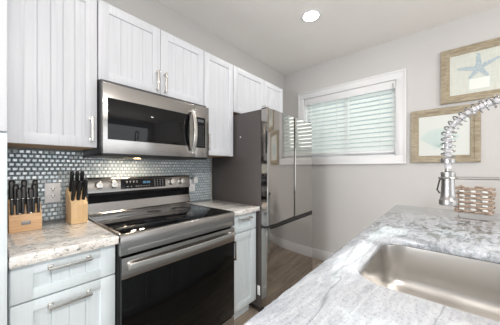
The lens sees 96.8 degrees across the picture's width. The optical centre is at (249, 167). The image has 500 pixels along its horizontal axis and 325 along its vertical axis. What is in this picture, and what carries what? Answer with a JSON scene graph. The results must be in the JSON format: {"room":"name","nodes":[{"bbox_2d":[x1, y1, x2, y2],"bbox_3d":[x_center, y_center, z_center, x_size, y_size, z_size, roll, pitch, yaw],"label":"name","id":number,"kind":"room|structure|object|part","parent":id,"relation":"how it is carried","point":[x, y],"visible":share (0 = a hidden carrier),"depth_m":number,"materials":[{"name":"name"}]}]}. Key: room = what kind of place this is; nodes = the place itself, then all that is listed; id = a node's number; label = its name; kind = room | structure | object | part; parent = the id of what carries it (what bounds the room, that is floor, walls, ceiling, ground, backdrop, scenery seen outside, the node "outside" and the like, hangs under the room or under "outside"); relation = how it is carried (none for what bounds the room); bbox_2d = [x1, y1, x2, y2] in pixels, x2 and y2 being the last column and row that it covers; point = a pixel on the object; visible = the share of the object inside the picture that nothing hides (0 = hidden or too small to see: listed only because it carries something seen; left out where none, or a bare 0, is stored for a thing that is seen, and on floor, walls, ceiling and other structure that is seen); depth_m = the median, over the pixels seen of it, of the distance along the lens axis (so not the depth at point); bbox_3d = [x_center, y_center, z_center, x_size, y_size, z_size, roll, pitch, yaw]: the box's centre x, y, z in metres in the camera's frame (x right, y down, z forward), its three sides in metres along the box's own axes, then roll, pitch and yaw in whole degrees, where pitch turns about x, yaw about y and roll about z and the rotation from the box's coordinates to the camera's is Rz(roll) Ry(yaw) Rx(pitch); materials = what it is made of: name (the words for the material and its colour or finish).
{"room":"kitchen","nodes":[
{"label":"kitchen","id":0,"kind":"room"},
{"bbox_2d":[7,0,283,226],"bbox_3d":[-1.183,-0.088,1.499,0.100,2.650,5.310,0,0,41],"label":"wall","id":1,"kind":"structure","parent":0,"point":[152,12],"depth_m":2.18,"materials":[{"name":"paint"}]},
{"bbox_2d":[7,0,96,150],"bbox_3d":[-1.095,-0.539,1.227,0.383,0.848,0.348,0,0,41],"label":"upper cabinet","id":2,"kind":"object","parent":1,"relation":"attached to","point":[52,44],"visible":0.93,"depth_m":1.11,"materials":[{"name":"white paint"}]},
{"bbox_3d":[-0.869,-0.215,1.222,0.036,0.136,0.018,0,0,41],"label":"handle","id":3,"kind":"part","parent":2,"relation":"part of","materials":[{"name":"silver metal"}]},
{"bbox_2d":[45,183,59,202],"bbox_3d":[-1.213,0.152,1.366,0.009,0.118,0.073,0,0,41],"label":"wall outlet","id":4,"kind":"object","parent":1,"relation":"attached to","point":[52,190],"visible":1,"depth_m":1.36,"materials":[{"name":"white plastic"}]},
{"bbox_2d":[49,194,56,198],"bbox_3d":[-1.212,0.173,1.365,0.005,0.029,0.036,0,0,41],"label":"socket","id":5,"kind":"object","parent":4,"relation":"attached to","point":[51,196],"depth_m":1.36,"materials":[{"name":"grey plastic"}]},
{"bbox_2d":[49,187,56,191],"bbox_3d":[-1.212,0.131,1.365,0.005,0.029,0.036,0,0,41],"label":"socket","id":6,"kind":"object","parent":4,"relation":"attached to","point":[51,189],"depth_m":1.36,"materials":[{"name":"grey plastic"}]},
{"bbox_2d":[7,147,210,225],"bbox_3d":[-0.881,-0.080,1.762,0.009,0.806,1.436,0,0,41],"label":"backsplash","id":7,"kind":"structure","parent":1,"relation":"attached to","point":[29,164],"depth_m":1.43,"materials":[{"name":"grey tile"}]},
{"bbox_2d":[97,0,203,104],"bbox_3d":[-0.737,-0.734,1.639,0.383,0.458,0.740,0,0,41],"label":"upper cabinet","id":8,"kind":"object","parent":1,"relation":"attached to","point":[131,51],"visible":0.83,"depth_m":1.47,"materials":[{"name":"white paint"}]},
{"bbox_3d":[-0.748,-0.733,1.405,0.020,0.456,0.366,0,0,41],"label":"door","id":9,"kind":"part","parent":8,"relation":"part of","materials":[{"name":"white paint"}]},
{"bbox_2d":[83,79,208,159],"bbox_3d":[-0.701,-0.283,1.608,0.460,0.432,0.730,0,0,41],"label":"microwave","id":10,"kind":"object","parent":8,"relation":"attached to","point":[132,122],"visible":1,"depth_m":1.41,"materials":[{"name":"grey metal"}]},
{"bbox_3d":[-0.612,-0.278,1.444,0.006,0.394,0.600,0,0,41],"label":"door","id":11,"kind":"part","parent":10,"relation":"part of","materials":[{"name":"silver metal"}]},
{"bbox_3d":[-0.618,-0.277,1.433,0.004,0.232,0.528,0,0,41],"label":"door glass","id":12,"kind":"part","parent":10,"relation":"part of","materials":[{"name":"black glass"}]},
{"bbox_3d":[-0.411,-0.269,1.631,0.053,0.328,0.030,0,0,41],"label":"handle","id":13,"kind":"part","parent":10,"relation":"part of","materials":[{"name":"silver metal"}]},
{"bbox_3d":[-0.623,-0.593,1.505,0.036,0.136,0.018,0,0,41],"label":"handle","id":14,"kind":"part","parent":8,"relation":"part of","materials":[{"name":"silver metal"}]},
{"bbox_3d":[-0.587,-0.593,1.547,0.036,0.136,0.018,0,0,41],"label":"handle","id":15,"kind":"part","parent":8,"relation":"part of","materials":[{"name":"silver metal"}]},
{"bbox_3d":[-0.506,-0.733,1.683,0.020,0.456,0.366,0,0,41],"label":"door","id":16,"kind":"part","parent":8,"relation":"part of","materials":[{"name":"white paint"}]},
{"bbox_2d":[189,179,194,191],"bbox_3d":[-0.557,0.165,2.122,0.009,0.118,0.073,0,0,41],"label":"wall outlet","id":17,"kind":"object","parent":1,"relation":"attached to","point":[192,185],"visible":0.8,"depth_m":2.12,"materials":[{"name":"white plastic"}]},
{"bbox_2d":[192,177,197,182],"bbox_3d":[-0.526,0.116,2.123,0.036,0.058,0.042,0,0,41],"label":"plug adapter","id":18,"kind":"object","parent":17,"relation":"attached to","point":[194,179],"visible":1,"depth_m":2.11,"materials":[{"name":"white plastic"}]},
{"bbox_2d":[204,51,232,157],"bbox_3d":[-0.382,-0.535,2.047,0.383,0.855,0.336,0,0,41],"label":"upper cabinet","id":19,"kind":"object","parent":1,"relation":"attached to","point":[218,73],"visible":0.58,"depth_m":1.95,"materials":[{"name":"white paint"}]},
{"bbox_2d":[233,65,282,114],"bbox_3d":[0.007,-0.746,2.494,0.383,0.435,0.846,0,0,41],"label":"upper cabinet","id":20,"kind":"object","parent":1,"relation":"attached to","point":[251,92],"visible":0.44,"depth_m":2.29,"materials":[{"name":"white paint"}]},
{"bbox_3d":[-0.007,-0.745,2.257,0.020,0.433,0.466,0,0,41],"label":"door","id":21,"kind":"part","parent":20,"relation":"part of","materials":[{"name":"white paint"}]},
{"bbox_3d":[0.270,-0.745,2.576,0.020,0.433,0.373,0,0,41],"label":"door","id":22,"kind":"part","parent":20,"relation":"part of","materials":[{"name":"white paint"}]},
{"bbox_2d":[234,258,323,324],"bbox_3d":[0.751,1.277,-0.183,5.226,0.080,5.310,0,0,41],"label":"floor","id":23,"kind":"structure","parent":0,"point":[242,319],"depth_m":1.89,"materials":[{"name":"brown wood"}]},
{"bbox_2d":[0,0,6,324],"bbox_3d":[-1.319,0.137,0.769,0.645,2.200,0.630,0,0,41],"label":"pantry cabinet","id":24,"kind":"object","parent":23,"relation":"on","point":[3,3],"visible":1,"depth_m":0.79,"materials":[{"name":"white paint"}]},
{"bbox_3d":[-0.980,0.501,0.684,0.020,1.252,0.313,0,0,41],"label":"door","id":25,"kind":"part","parent":24,"relation":"part of","materials":[{"name":"white paint"}]},
{"bbox_3d":[-0.980,-0.545,0.684,0.020,0.829,0.313,0,0,41],"label":"door","id":26,"kind":"part","parent":24,"relation":"part of","materials":[{"name":"white paint"}]},
{"bbox_2d":[7,245,114,324],"bbox_3d":[-0.988,0.800,1.137,0.662,0.874,0.352,0,0,41],"label":"base cabinet","id":27,"kind":"object","parent":23,"relation":"on","point":[75,289],"visible":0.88,"depth_m":0.93,"materials":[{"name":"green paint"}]},
{"bbox_3d":[-0.773,0.666,0.950,0.020,0.302,0.346,0,0,41],"label":"drawer","id":28,"kind":"part","parent":27,"relation":"part of","materials":[{"name":"white paint"}]},
{"bbox_2d":[7,219,118,268],"bbox_3d":[-0.987,0.343,1.137,0.654,0.040,0.358,0,0,41],"label":"countertop","id":29,"kind":"structure","parent":27,"relation":"on","point":[56,238],"depth_m":0.99,"materials":[{"name":"stone"}]},
{"bbox_2d":[8,200,41,233],"bbox_3d":[-1.186,0.243,1.170,0.129,0.159,0.120,0,0,41],"label":"knife block","id":30,"kind":"object","parent":29,"relation":"on","point":[17,223],"visible":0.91,"depth_m":1.13,"materials":[{"name":"brown wood"}]},
{"bbox_2d":[8,180,14,199],"bbox_3d":[-1.246,0.178,1.162,0.056,0.230,0.024,0,0,38],"label":"kitchen knife","id":31,"kind":"object","parent":30,"relation":"in","point":[11,183],"visible":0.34,"depth_m":1.16,"materials":[{"name":"black plastic"}]},
{"bbox_2d":[10,199,13,214],"bbox_3d":[-1.185,0.230,1.106,0.034,0.148,0.014,0,0,38],"label":"steak knife","id":32,"kind":"object","parent":30,"relation":"in","point":[11,200],"visible":1,"depth_m":1.10,"materials":[{"name":"black plastic"}]},
{"bbox_2d":[13,184,18,204],"bbox_3d":[-1.212,0.200,1.151,0.056,0.230,0.024,0,0,38],"label":"kitchen knife","id":33,"kind":"object","parent":30,"relation":"in","point":[15,186],"visible":0.27,"depth_m":1.15,"materials":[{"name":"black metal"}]},
{"bbox_2d":[16,199,19,213],"bbox_3d":[-1.173,0.230,1.121,0.034,0.148,0.014,0,0,38],"label":"steak knife","id":34,"kind":"object","parent":30,"relation":"in","point":[17,200],"visible":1,"depth_m":1.12,"materials":[{"name":"black metal"}]},
{"bbox_2d":[16,188,22,213],"bbox_3d":[-1.188,0.218,1.145,0.056,0.230,0.024,0,0,38],"label":"kitchen knife","id":35,"kind":"object","parent":30,"relation":"in","point":[19,191],"visible":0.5,"depth_m":1.14,"materials":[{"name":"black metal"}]},
{"bbox_2d":[21,198,24,213],"bbox_3d":[-1.160,0.230,1.135,0.034,0.148,0.014,0,0,38],"label":"steak knife","id":36,"kind":"object","parent":30,"relation":"in","point":[22,199],"visible":1,"depth_m":1.13,"materials":[{"name":"black metal"}]},
{"bbox_2d":[20,185,26,203],"bbox_3d":[-1.192,0.206,1.171,0.056,0.230,0.024,0,0,38],"label":"kitchen knife","id":37,"kind":"object","parent":30,"relation":"in","point":[24,187],"visible":0.32,"depth_m":1.17,"materials":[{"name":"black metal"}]},
{"bbox_2d":[21,180,26,194],"bbox_3d":[-1.216,0.178,1.197,0.056,0.230,0.024,0,0,38],"label":"kitchen knife","id":38,"kind":"object","parent":30,"relation":"in","point":[23,182],"visible":0.2,"depth_m":1.20,"materials":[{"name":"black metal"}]},
{"bbox_2d":[26,198,29,212],"bbox_3d":[-1.148,0.230,1.150,0.034,0.148,0.014,0,0,38],"label":"steak knife","id":39,"kind":"object","parent":30,"relation":"in","point":[27,199],"visible":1,"depth_m":1.15,"materials":[{"name":"black metal"}]},
{"bbox_2d":[28,187,33,212],"bbox_3d":[-1.160,0.218,1.177,0.056,0.230,0.024,0,0,38],"label":"kitchen knife","id":40,"kind":"object","parent":30,"relation":"in","point":[31,189],"visible":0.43,"depth_m":1.17,"materials":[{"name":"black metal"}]},
{"bbox_2d":[31,198,34,212],"bbox_3d":[-1.135,0.230,1.164,0.034,0.148,0.014,0,0,38],"label":"steak knife","id":41,"kind":"object","parent":30,"relation":"in","point":[33,199],"visible":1,"depth_m":1.16,"materials":[{"name":"black metal"}]},
{"bbox_2d":[31,184,37,202],"bbox_3d":[-1.166,0.200,1.204,0.056,0.230,0.024,0,0,38],"label":"kitchen knife","id":42,"kind":"object","parent":30,"relation":"in","point":[34,186],"visible":0.3,"depth_m":1.20,"materials":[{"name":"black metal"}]},
{"bbox_2d":[32,179,37,195],"bbox_3d":[-1.187,0.178,1.230,0.056,0.230,0.024,0,0,38],"label":"kitchen knife","id":43,"kind":"object","parent":30,"relation":"in","point":[35,181],"visible":0.27,"depth_m":1.23,"materials":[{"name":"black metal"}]},
{"bbox_2d":[37,197,39,211],"bbox_3d":[-1.122,0.230,1.179,0.034,0.148,0.014,0,0,38],"label":"steak knife","id":44,"kind":"object","parent":30,"relation":"in","point":[38,198],"visible":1,"depth_m":1.18,"materials":[{"name":"black metal"}]},
{"bbox_2d":[66,188,87,224],"bbox_3d":[-1.034,0.221,1.325,0.120,0.204,0.080,0,0,38],"label":"knife block","id":45,"kind":"object","parent":29,"relation":"on","point":[76,210],"visible":0.77,"depth_m":1.29,"materials":[{"name":"brown wood"}]},
{"bbox_2d":[69,171,74,191],"bbox_3d":[-1.063,0.122,1.317,0.090,0.210,0.021,0,0,40],"label":"kitchen knife","id":46,"kind":"object","parent":45,"relation":"in","point":[72,173],"visible":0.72,"depth_m":1.30,"materials":[{"name":"black plastic"}]},
{"bbox_2d":[71,180,76,200],"bbox_3d":[-1.024,0.172,1.284,0.103,0.205,0.021,0,0,39],"label":"kitchen knife","id":47,"kind":"object","parent":45,"relation":"in","point":[74,182],"visible":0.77,"depth_m":1.26,"materials":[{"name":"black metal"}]},
{"bbox_2d":[75,171,79,190],"bbox_3d":[-1.047,0.122,1.336,0.090,0.210,0.021,0,0,40],"label":"kitchen knife","id":48,"kind":"object","parent":45,"relation":"in","point":[77,173],"visible":0.38,"depth_m":1.31,"materials":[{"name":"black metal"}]},
{"bbox_2d":[76,180,82,199],"bbox_3d":[-1.008,0.172,1.304,0.103,0.205,0.021,0,0,39],"label":"kitchen knife","id":49,"kind":"object","parent":45,"relation":"in","point":[80,182],"visible":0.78,"depth_m":1.28,"materials":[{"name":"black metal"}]},
{"bbox_2d":[80,171,84,188],"bbox_3d":[-1.033,0.122,1.355,0.090,0.210,0.021,0,0,40],"label":"kitchen knife","id":50,"kind":"object","parent":45,"relation":"in","point":[82,173],"visible":0.37,"depth_m":1.33,"materials":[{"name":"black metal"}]},
{"bbox_2d":[82,180,87,199],"bbox_3d":[-0.992,0.172,1.325,0.103,0.205,0.021,0,0,39],"label":"kitchen knife","id":51,"kind":"object","parent":45,"relation":"in","point":[85,182],"visible":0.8,"depth_m":1.30,"materials":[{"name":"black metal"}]},
{"bbox_3d":[-0.751,0.553,0.933,0.036,0.018,0.146,0,0,41],"label":"handle","id":52,"kind":"part","parent":27,"relation":"part of","materials":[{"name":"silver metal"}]},
{"bbox_3d":[-0.751,0.399,0.933,0.036,0.018,0.146,0,0,41],"label":"handle","id":53,"kind":"part","parent":27,"relation":"part of","materials":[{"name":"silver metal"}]},
{"bbox_2d":[84,175,234,324],"bbox_3d":[-0.593,0.650,1.537,0.719,1.173,0.759,0,0,41],"label":"range","id":54,"kind":"object","parent":23,"relation":"on","point":[174,256],"visible":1,"depth_m":1.37,"materials":[{"name":"silver metal"}]},
{"bbox_3d":[-0.989,0.115,1.459,0.038,0.053,0.053,0,0,41],"label":"knob","id":55,"kind":"part","parent":54,"relation":"part of","materials":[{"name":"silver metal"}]},
{"bbox_3d":[-0.823,0.331,1.242,0.528,0.026,0.012,0,0,41],"label":"trim","id":56,"kind":"part","parent":54,"relation":"part of","materials":[{"name":"silver metal"}]},
{"bbox_3d":[-0.931,0.115,1.525,0.038,0.053,0.053,0,0,41],"label":"knob","id":57,"kind":"part","parent":54,"relation":"part of","materials":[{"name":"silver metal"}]},
{"bbox_3d":[-0.805,0.116,1.695,0.012,0.067,0.333,0,0,41],"label":"display panel","id":58,"kind":"part","parent":54,"relation":"part of","materials":[{"name":"black glass"}]},
{"bbox_2d":[92,204,230,233],"bbox_3d":[-0.579,0.331,1.524,0.526,0.026,0.735,0,0,41],"label":"cooktop","id":59,"kind":"object","parent":54,"relation":"in","point":[129,221],"depth_m":1.45,"materials":[{"name":"grey glass"}]},
{"bbox_3d":[-0.648,0.115,1.851,0.038,0.053,0.053,0,0,41],"label":"knob","id":60,"kind":"part","parent":54,"relation":"part of","materials":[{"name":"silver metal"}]},
{"bbox_3d":[-0.373,0.751,1.346,0.034,0.641,0.753,0,0,41],"label":"oven door","id":61,"kind":"part","parent":54,"relation":"part of","materials":[{"name":"black glass"}]},
{"bbox_3d":[-0.340,0.470,1.317,0.050,0.030,0.711,0,0,41],"label":"handle","id":62,"kind":"part","parent":54,"relation":"part of","materials":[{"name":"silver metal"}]},
{"bbox_3d":[-0.587,0.115,1.920,0.038,0.053,0.053,0,0,41],"label":"knob","id":63,"kind":"part","parent":54,"relation":"part of","materials":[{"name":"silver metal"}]},
{"bbox_3d":[-0.375,1.135,1.348,0.035,0.113,0.753,0,0,41],"label":"storage drawer","id":64,"kind":"part","parent":54,"relation":"part of","materials":[{"name":"silver metal"}]},
{"bbox_2d":[231,212,255,319],"bbox_3d":[-0.269,0.800,1.965,0.662,0.874,0.302,0,0,41],"label":"base cabinet","id":65,"kind":"object","parent":23,"relation":"on","point":[245,230],"visible":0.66,"depth_m":1.78,"materials":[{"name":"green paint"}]},
{"bbox_2d":[191,199,259,216],"bbox_3d":[-0.265,0.343,1.967,0.654,0.040,0.318,0,0,41],"label":"countertop","id":66,"kind":"structure","parent":65,"relation":"on","point":[239,209],"depth_m":1.86,"materials":[{"name":"stone"}]},
{"bbox_3d":[-0.117,0.617,1.663,0.036,0.146,0.018,0,0,41],"label":"handle","id":67,"kind":"part","parent":65,"relation":"part of","materials":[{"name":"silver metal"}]},
{"bbox_3d":[-0.053,0.436,1.778,0.020,0.135,0.296,0,0,41],"label":"drawer","id":68,"kind":"part","parent":65,"relation":"part of","materials":[{"name":"white paint"}]},
{"bbox_3d":[-0.032,0.399,1.760,0.036,0.018,0.146,0,0,41],"label":"handle","id":69,"kind":"part","parent":65,"relation":"part of","materials":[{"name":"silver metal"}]},
{"bbox_2d":[213,107,312,311],"bbox_3d":[0.165,0.363,2.384,0.721,1.747,0.868,0,0,41],"label":"refrigerator","id":70,"kind":"object","parent":23,"relation":"on","point":[269,168],"visible":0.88,"depth_m":2.01,"materials":[{"name":"grey metal"}]},
{"bbox_3d":[0.278,-0.010,2.023,0.076,0.970,0.466,0,0,41],"label":"door","id":71,"kind":"part","parent":70,"relation":"part of","materials":[{"name":"silver metal"}]},
{"bbox_3d":[0.406,0.841,2.176,0.068,0.652,0.866,0,0,41],"label":"freezer drawer","id":72,"kind":"part","parent":70,"relation":"part of","materials":[{"name":"silver metal"}]},
{"bbox_3d":[0.556,-0.010,2.359,0.054,0.970,0.394,0,0,41],"label":"door","id":73,"kind":"part","parent":70,"relation":"part of","materials":[{"name":"silver metal"}]},
{"bbox_3d":[0.753,0.796,0.691,0.810,0.882,2.530,0,0,41],"label":"base cabinet","id":74,"kind":"object","parent":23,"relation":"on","visible":0},
{"bbox_2d":[243,205,499,324],"bbox_3d":[0.763,0.338,0.645,0.937,0.030,2.677,0,0,41],"label":"countertop","id":75,"kind":"structure","parent":74,"relation":"on","point":[336,292],"depth_m":0.64,"materials":[{"name":"stone"}]},
{"bbox_2d":[361,245,499,321],"bbox_3d":[0.651,0.448,0.703,0.522,0.186,0.567,0,0,41],"label":"sink","id":76,"kind":"object","parent":75,"relation":"in","point":[469,285],"visible":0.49,"depth_m":0.90,"materials":[{"name":"silver metal"}]},
{"bbox_2d":[436,94,499,205],"bbox_3d":[0.753,0.055,0.605,0.376,0.536,0.101,0,0,41],"label":"faucet","id":77,"kind":"object","parent":75,"relation":"on","point":[448,177],"visible":1,"depth_m":0.68,"materials":[{"name":"grey metal"}]},
{"bbox_3d":[0.724,0.030,0.603,0.328,0.012,0.049,0,0,41],"label":"support arm","id":78,"kind":"part","parent":77,"relation":"part of","materials":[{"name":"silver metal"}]},
{"bbox_2d":[453,185,496,215],"bbox_3d":[1.595,0.221,1.572,0.141,0.203,0.211,0,0,-35],"label":"basket","id":79,"kind":"object","parent":75,"relation":"on","point":[478,200],"visible":1,"depth_m":1.53,"materials":[{"name":"beige woven wicker"}]},
{"bbox_2d":[156,0,499,74],"bbox_3d":[0.751,-1.453,-0.183,5.226,0.080,5.310,0,0,41],"label":"ceiling","id":80,"kind":"structure","parent":0,"point":[274,33],"depth_m":2.16,"materials":[{"name":"paint"}]},
{"bbox_2d":[301,9,321,22],"bbox_3d":[0.567,-1.409,2.064,0.190,0.007,0.190,0,0,41],"label":"recessed light","id":81,"kind":"object","parent":80,"relation":"in","point":[311,15],"visible":1,"depth_m":2.05,"materials":[{"name":"white"}]},
{"bbox_2d":[284,6,499,252],"bbox_3d":[2.492,-0.088,1.743,5.126,2.650,0.120,0,0,41],"label":"wall","id":82,"kind":"structure","parent":0,"point":[347,199],"depth_m":2.42,"materials":[{"name":"paint"}]},
{"bbox_2d":[313,248,333,260],"bbox_3d":[2.410,1.172,1.725,5.026,0.130,0.014,0,0,41],"label":"baseboard","id":83,"kind":"structure","parent":82,"relation":"attached to","point":[318,254],"depth_m":2.98,"materials":[{"name":"white wood"}]},
{"bbox_2d":[298,68,406,164],"bbox_3d":[1.221,-0.553,2.828,1.281,1.014,0.150,0,0,41],"label":"window","id":84,"kind":"structure","parent":82,"relation":"in","point":[400,155],"depth_m":2.54,"materials":[{"name":"white wood"}]},
{"bbox_2d":[305,80,395,155],"bbox_3d":[1.206,-0.568,2.810,1.085,0.791,0.087,0,0,41],"label":"window blind","id":85,"kind":"object","parent":84,"relation":"attached to","point":[391,84],"visible":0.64,"depth_m":2.74,"materials":[{"name":"white plastic"}]},
{"bbox_3d":[1.214,-0.186,2.819,1.061,0.028,0.056,0,0,41],"label":"rail","id":86,"kind":"part","parent":85,"relation":"part of","materials":[{"name":"white plastic"}]},
{"bbox_3d":[1.254,-0.553,2.865,1.073,0.806,0.040,0,0,41],"label":"sash","id":87,"kind":"part","parent":84,"relation":"part of","materials":[{"name":"white"}]},
{"bbox_2d":[411,103,480,162],"bbox_3d":[1.886,-0.321,2.169,0.512,0.532,0.029,0,0,41],"label":"framed print","id":88,"kind":"object","parent":82,"relation":"attached to","point":[427,126],"visible":0.82,"depth_m":2.18,"materials":[{"name":"brown wood"}]},
{"bbox_2d":[441,37,499,104],"bbox_3d":[2.065,-0.876,2.014,0.510,0.511,0.029,0,0,41],"label":"framed print","id":89,"kind":"object","parent":82,"relation":"attached to","point":[471,72],"visible":1,"depth_m":2.04,"materials":[{"name":"brown wood"}]}
]}

